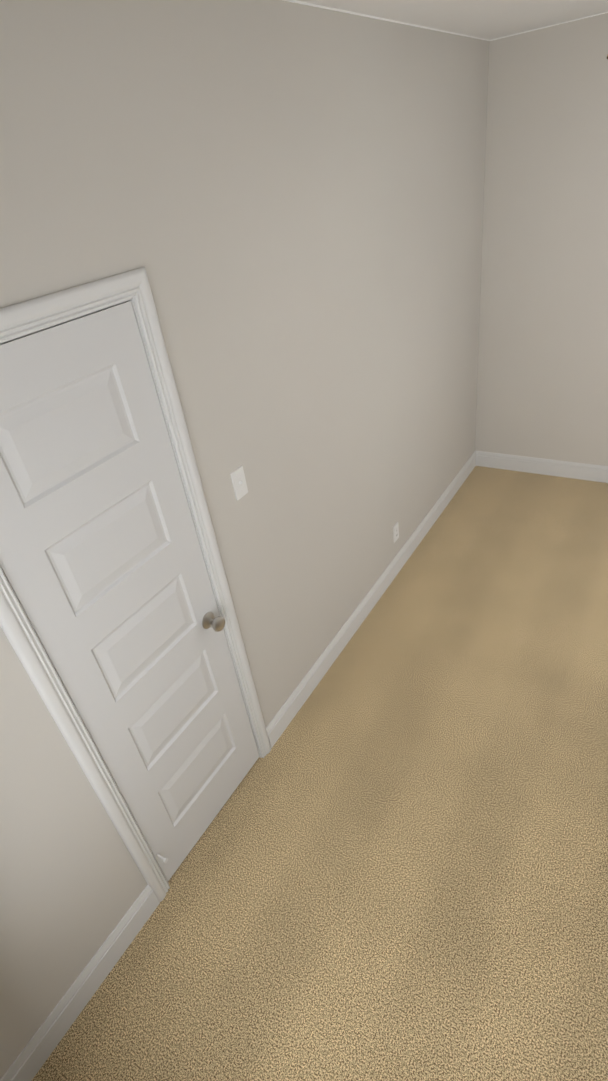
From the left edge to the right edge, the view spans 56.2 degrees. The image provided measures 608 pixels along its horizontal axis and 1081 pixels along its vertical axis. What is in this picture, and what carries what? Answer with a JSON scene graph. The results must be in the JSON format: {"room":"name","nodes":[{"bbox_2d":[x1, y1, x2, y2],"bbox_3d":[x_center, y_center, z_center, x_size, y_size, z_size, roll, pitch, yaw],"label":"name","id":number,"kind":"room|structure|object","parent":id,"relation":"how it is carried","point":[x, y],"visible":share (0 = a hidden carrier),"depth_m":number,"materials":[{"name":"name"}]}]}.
{"room":"empty bedroom","nodes":[
{"label":"empty bedroom","id":0,"kind":"room"},
{"bbox_2d":[0,0,489,1079],"bbox_3d":[-0.296,-0.509,2.528,0.600,2.740,5.000,13,39,30],"label":"wall","id":1,"kind":"structure","parent":0,"point":[280,202],"depth_m":2.01,"materials":[{"name":"beige paint"}]},
{"bbox_2d":[0,301,259,880],"bbox_3d":[-0.523,0.343,1.922,0.035,2.030,0.634,13,39,30],"label":"door","id":2,"kind":"structure","parent":1,"relation":"in","point":[103,565],"depth_m":1.72,"materials":[{"name":"grey paint"}]},
{"bbox_2d":[157,854,167,862],"bbox_3d":[-0.535,1.197,2.150,0.048,0.020,0.020,13,39,30],"label":"door stop","id":3,"kind":"object","parent":2,"relation":"attached to","point":[165,859],"visible":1,"depth_m":2.14,"materials":[{"name":"white plastic"}]},
{"bbox_2d":[202,612,224,631],"bbox_3d":[-0.331,0.307,2.125,0.072,0.066,0.066,13,39,30],"label":"door knob","id":4,"kind":"object","parent":2,"relation":"attached to","point":[209,620],"depth_m":2.11,"materials":[{"name":"grey metal"}]},
{"bbox_2d":[0,267,270,901],"bbox_3d":[-0.552,0.313,1.921,0.138,2.116,0.776,13,39,30],"label":"door frame","id":5,"kind":"structure","parent":1,"relation":"attached to","point":[21,318],"depth_m":1.69,"materials":[{"name":"white wood"}]},
{"bbox_2d":[230,466,247,499],"bbox_3d":[-0.236,-0.213,2.128,0.018,0.115,0.070,13,39,30],"label":"light switch","id":6,"kind":"object","parent":1,"relation":"attached to","point":[239,482],"visible":1,"depth_m":2.12,"materials":[{"name":"white plastic"}]},
{"bbox_2d":[0,451,607,1080],"bbox_3d":[2.304,1.094,1.864,5.080,0.131,4.880,13,39,30],"label":"baseboard","id":7,"kind":"structure","parent":1,"relation":"attached to","point":[54,1029],"depth_m":2.82,"materials":[{"name":"white wood"}]},
{"bbox_2d":[393,522,398,542],"bbox_3d":[0.580,-0.051,3.579,0.008,0.115,0.070,13,39,30],"label":"electrical outlet","id":8,"kind":"object","parent":1,"relation":"attached to","point":[396,531],"visible":1,"depth_m":3.57,"materials":[{"name":"white plastic"}]},
{"bbox_2d":[32,466,607,1080],"bbox_3d":[2.322,1.168,1.923,5.320,0.060,5.140,13,39,30],"label":"floor","id":9,"kind":"structure","parent":0,"point":[392,866],"depth_m":2.22,"materials":[{"name":"carpet"}]},
{"bbox_2d":[296,0,607,39],"bbox_3d":[1.951,-1.145,0.389,5.320,0.060,5.140,13,39,30],"label":"ceiling","id":10,"kind":"structure","parent":0,"point":[489,19],"depth_m":2.56,"materials":[{"name":"paint"}]},
{"bbox_2d":[283,0,607,40],"bbox_3d":[1.086,-1.314,0.912,3.030,0.005,4.880,13,39,30],"label":"crown molding","id":11,"kind":"structure","parent":10,"relation":"attached to","point":[330,8],"depth_m":2.52,"materials":[{"name":"white"}]},
{"bbox_2d":[475,13,607,465],"bbox_3d":[3.438,-1.310,2.833,5.320,2.740,0.140,13,39,30],"label":"wall","id":12,"kind":"structure","parent":0,"point":[542,387],"depth_m":3.71,"materials":[{"name":"beige paint"}]}
]}

